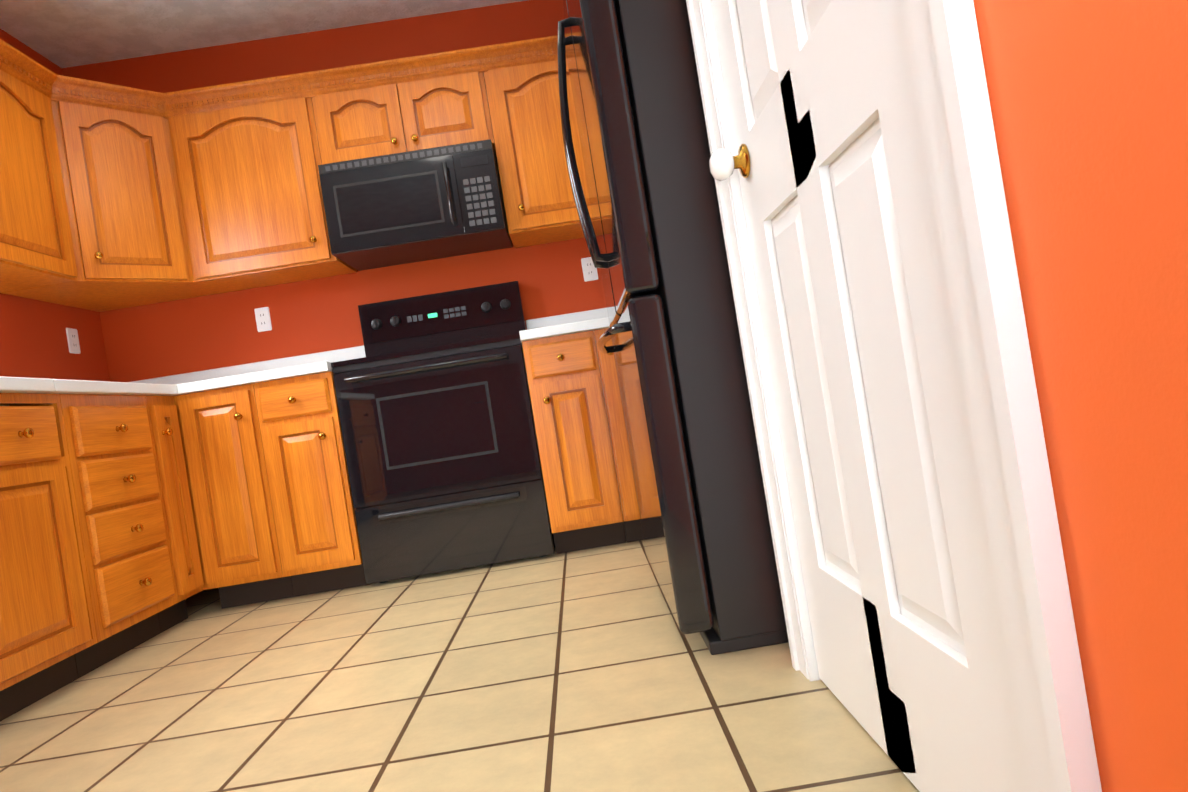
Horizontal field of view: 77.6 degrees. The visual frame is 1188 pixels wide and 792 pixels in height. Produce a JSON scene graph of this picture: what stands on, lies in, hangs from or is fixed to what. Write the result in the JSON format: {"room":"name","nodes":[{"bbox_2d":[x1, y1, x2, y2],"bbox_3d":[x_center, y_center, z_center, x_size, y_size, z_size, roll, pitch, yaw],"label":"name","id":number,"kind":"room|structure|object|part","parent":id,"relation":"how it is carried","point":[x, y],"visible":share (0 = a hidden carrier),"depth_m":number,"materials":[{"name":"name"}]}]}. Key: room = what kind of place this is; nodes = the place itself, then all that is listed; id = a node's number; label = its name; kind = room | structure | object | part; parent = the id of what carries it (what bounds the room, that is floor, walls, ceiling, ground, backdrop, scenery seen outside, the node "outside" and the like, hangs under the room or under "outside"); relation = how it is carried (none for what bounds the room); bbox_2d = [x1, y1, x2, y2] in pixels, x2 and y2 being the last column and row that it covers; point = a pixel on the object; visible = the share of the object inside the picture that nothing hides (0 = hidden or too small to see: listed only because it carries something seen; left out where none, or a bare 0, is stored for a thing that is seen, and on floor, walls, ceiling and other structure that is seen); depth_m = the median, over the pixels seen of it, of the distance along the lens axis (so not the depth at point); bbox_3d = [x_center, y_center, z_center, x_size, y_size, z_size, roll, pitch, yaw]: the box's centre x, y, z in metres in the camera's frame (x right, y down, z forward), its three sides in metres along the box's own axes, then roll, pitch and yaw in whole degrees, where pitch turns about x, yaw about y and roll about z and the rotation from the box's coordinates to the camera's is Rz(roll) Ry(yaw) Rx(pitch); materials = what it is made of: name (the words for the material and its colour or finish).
{"room":"kitchen","nodes":[
{"label":"kitchen","id":0,"kind":"room"},
{"bbox_2d":[0,28,109,381],"bbox_3d":[-2.372,-0.316,1.010,0.150,2.576,5.056,-9,0,-1],"label":"wall","id":1,"kind":"structure","parent":0,"point":[33,340],"depth_m":3.18,"materials":[{"name":"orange paint"}]},
{"bbox_2d":[0,70,77,292],"bbox_3d":[-2.231,-0.815,2.622,0.354,0.760,0.624,-9,0,-1],"label":"upper cabinet","id":2,"kind":"object","parent":1,"relation":"attached to","point":[36,247],"visible":1,"depth_m":2.75,"materials":[{"name":"brown wood"}]},
{"bbox_2d":[66,328,80,353],"bbox_3d":[-2.335,-0.248,3.316,0.007,0.115,0.070,-9,0,-1],"label":"electrical outlet","id":3,"kind":"object","parent":1,"relation":"attached to","point":[73,341],"visible":1,"depth_m":3.31,"materials":[{"name":"white plastic"}]},
{"bbox_2d":[0,374,183,395],"bbox_3d":[-1.937,-0.045,1.841,0.660,0.154,3.405,-9,0,-1],"label":"countertop","id":4,"kind":"structure","parent":1,"relation":"attached to","point":[172,385],"depth_m":2.41,"materials":[{"name":"laminate"}]},
{"bbox_2d":[0,0,526,67],"bbox_3d":[-0.904,-1.903,1.058,3.846,0.100,5.656,-9,0,-1],"label":"ceiling","id":5,"kind":"structure","parent":0,"point":[65,33],"depth_m":3.37,"materials":[{"name":"white paint"}]},
{"bbox_2d":[62,0,606,381],"bbox_3d":[-0.752,-0.554,3.651,3.546,2.576,0.150,-9,0,-1],"label":"wall","id":6,"kind":"structure","parent":0,"point":[183,336],"depth_m":3.57,"materials":[{"name":"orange paint"}]},
{"bbox_2d":[2,100,225,311],"bbox_3d":[-2.119,-0.828,3.243,0.608,0.760,0.608,-9,0,-1],"label":"upper cabinet","id":7,"kind":"object","parent":6,"relation":"attached to","point":[124,209],"visible":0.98,"depth_m":3.09,"materials":[{"name":"brown wood"}]},
{"bbox_2d":[0,35,566,117],"bbox_3d":[-0.850,-1.436,1.876,2.632,0.084,2.799,-9,0,-1],"label":"crown molding","id":8,"kind":"structure","parent":7,"relation":"attached to","point":[28,71],"depth_m":3.23,"materials":[{"name":"brown wood"}]},
{"bbox_2d":[173,395,208,589],"bbox_3d":[-1.909,0.434,3.236,0.628,0.780,0.606,-9,0,-1],"label":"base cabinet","id":9,"kind":"object","parent":6,"relation":"attached to","point":[176,400],"visible":0.14,"depth_m":2.94,"materials":[{"name":"brown wood"}]},
{"bbox_2d":[168,97,356,291],"bbox_3d":[-1.510,-0.924,3.384,0.631,0.760,0.354,-9,0,-1],"label":"upper cabinet","id":10,"kind":"object","parent":6,"relation":"attached to","point":[251,197],"visible":1,"depth_m":3.24,"materials":[{"name":"brown wood"}]},
{"bbox_2d":[254,307,271,331],"bbox_3d":[-1.591,-0.368,3.552,0.070,0.115,0.007,-9,0,-1],"label":"electrical outlet","id":11,"kind":"object","parent":6,"relation":"attached to","point":[263,319],"visible":1,"depth_m":3.55,"materials":[{"name":"white plastic"}]},
{"bbox_2d":[180,346,365,393],"bbox_3d":[-1.356,-0.127,3.235,0.579,0.154,0.645,-9,0,-1],"label":"countertop","id":12,"kind":"structure","parent":6,"relation":"attached to","point":[321,362],"depth_m":3.53,"materials":[{"name":"laminate"}]},
{"bbox_2d":[312,72,496,164],"bbox_3d":[-0.852,-1.236,3.402,0.765,0.350,0.354,-9,0,-1],"label":"upper cabinet","id":13,"kind":"object","parent":6,"relation":"attached to","point":[401,117],"visible":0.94,"depth_m":3.26,"materials":[{"name":"brown wood"}]},
{"bbox_2d":[318,139,512,270],"bbox_3d":[-0.790,-0.858,3.357,0.751,0.391,0.436,-9,0,-1],"label":"microwave","id":14,"kind":"object","parent":13,"relation":"attached to","point":[413,206],"visible":1,"depth_m":3.19,"materials":[{"name":"black"}]},
{"bbox_2d":[483,59,593,247],"bbox_3d":[-0.145,-1.140,3.417,0.596,0.760,0.354,-9,0,-1],"label":"upper cabinet","id":15,"kind":"object","parent":6,"relation":"attached to","point":[525,116],"visible":0.69,"depth_m":3.27,"materials":[{"name":"brown wood"}]},
{"bbox_2d":[519,308,609,340],"bbox_3d":[0.299,-0.389,3.274,1.237,0.154,0.645,-9,0,-1],"label":"countertop","id":16,"kind":"structure","parent":6,"relation":"attached to","point":[577,322],"depth_m":2.95,"materials":[{"name":"laminate"}]},
{"bbox_2d":[581,257,597,281],"bbox_3d":[-0.021,-0.617,3.589,0.070,0.115,0.007,-9,0,-1],"label":"electrical outlet","id":17,"kind":"object","parent":6,"relation":"attached to","point":[589,269],"visible":0.98,"depth_m":3.59,"materials":[{"name":"white plastic"}]},
{"bbox_2d":[0,540,919,791],"bbox_3d":[-0.485,0.740,1.040,3.846,0.100,5.656,-9,0,-1],"label":"floor","id":18,"kind":"structure","parent":0,"point":[592,670],"depth_m":1.64,"materials":[{"name":"tile"}]},
{"bbox_2d":[0,393,97,720],"bbox_3d":[-1.855,0.467,1.825,0.659,0.880,0.918,-9,0,-1],"label":"base cabinet","id":19,"kind":"object","parent":18,"relation":"on","point":[47,629],"visible":1,"depth_m":2.10,"materials":[{"name":"brown wood"}]},
{"bbox_2d":[59,394,176,677],"bbox_3d":[-1.870,0.474,2.512,0.659,0.880,0.452,-9,0,-1],"label":"base cabinet","id":20,"kind":"object","parent":18,"relation":"on","point":[120,517],"visible":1,"depth_m":2.46,"materials":[{"name":"brown wood"}]},
{"bbox_2d":[145,396,203,632],"bbox_3d":[-1.877,0.477,2.835,0.659,0.880,0.190,-9,0,-1],"label":"base cabinet","id":21,"kind":"object","parent":18,"relation":"on","point":[175,496],"visible":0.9,"depth_m":2.81,"materials":[{"name":"brown wood"}]},
{"bbox_2d":[178,384,293,608],"bbox_3d":[-1.444,0.411,3.219,0.294,0.880,0.659,-9,0,-1],"label":"base cabinet","id":22,"kind":"object","parent":18,"relation":"on","point":[231,497],"visible":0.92,"depth_m":2.92,"materials":[{"name":"brown wood"}]},
{"bbox_2d":[253,371,369,596],"bbox_3d":[-1.143,0.363,3.227,0.311,0.880,0.659,-9,0,-1],"label":"base cabinet","id":23,"kind":"object","parent":18,"relation":"on","point":[310,489],"visible":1,"depth_m":2.93,"materials":[{"name":"brown wood"}]},
{"bbox_2d":[331,281,554,583],"bbox_3d":[-0.635,0.112,3.233,0.764,1.217,0.653,-9,0,-1],"label":"range","id":24,"kind":"object","parent":18,"relation":"on","point":[443,460],"visible":1,"depth_m":2.96,"materials":[{"name":"black metal"}]},
{"bbox_2d":[522,330,625,553],"bbox_3d":[-0.084,0.196,3.251,0.292,0.880,0.659,-9,0,-1],"label":"base cabinet","id":25,"kind":"object","parent":18,"relation":"on","point":[574,442],"visible":1,"depth_m":2.96,"materials":[{"name":"brown wood"}]},
{"bbox_2d":[594,328,642,542],"bbox_3d":[0.198,0.151,3.258,0.274,0.880,0.659,-9,0,-1],"label":"base cabinet","id":26,"kind":"object","parent":18,"relation":"on","point":[621,452],"visible":0.27,"depth_m":2.96,"materials":[{"name":"brown wood"}]},
{"bbox_2d":[557,0,788,654],"bbox_3d":[0.449,-0.368,2.060,0.947,1.810,0.840,-9,0,-1],"label":"fridge","id":27,"kind":"object","parent":18,"relation":"on","point":[654,239],"visible":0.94,"depth_m":1.64,"materials":[{"name":"black metal"}]},
{"bbox_3d":[0.085,-0.333,2.052,0.078,1.745,0.840,-9,0,-1],"label":"door","id":28,"kind":"part","parent":27,"relation":"part of","materials":[{"name":"black metal"}]},
{"bbox_2d":[973,0,1187,791],"bbox_3d":[0.319,-0.749,0.080,0.120,2.576,3.070,-9,0,-1],"label":"wall","id":29,"kind":"structure","parent":0,"point":[1088,99],"depth_m":0.52,"materials":[{"name":"orange paint"}]},
{"bbox_2d":[709,0,1029,791],"bbox_3d":[0.266,-0.458,1.061,0.102,2.020,0.730,-9,0,-1],"label":"door","id":30,"kind":"structure","parent":29,"relation":"in","point":[827,160],"depth_m":0.96,"materials":[{"name":"white paint"}]},
{"bbox_3d":[0.246,-0.428,1.360,0.067,0.062,0.062,-9,0,-1],"label":"door knob","id":31,"kind":"part","parent":30,"relation":"part of","materials":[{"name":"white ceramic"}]},
{"bbox_2d":[686,0,1101,791],"bbox_3d":[0.321,-0.507,1.062,0.145,2.112,0.904,-9,0,-1],"label":"door frame","id":32,"kind":"structure","parent":29,"relation":"attached to","point":[1024,536],"depth_m":0.64,"materials":[{"name":"white paint"}]}
]}

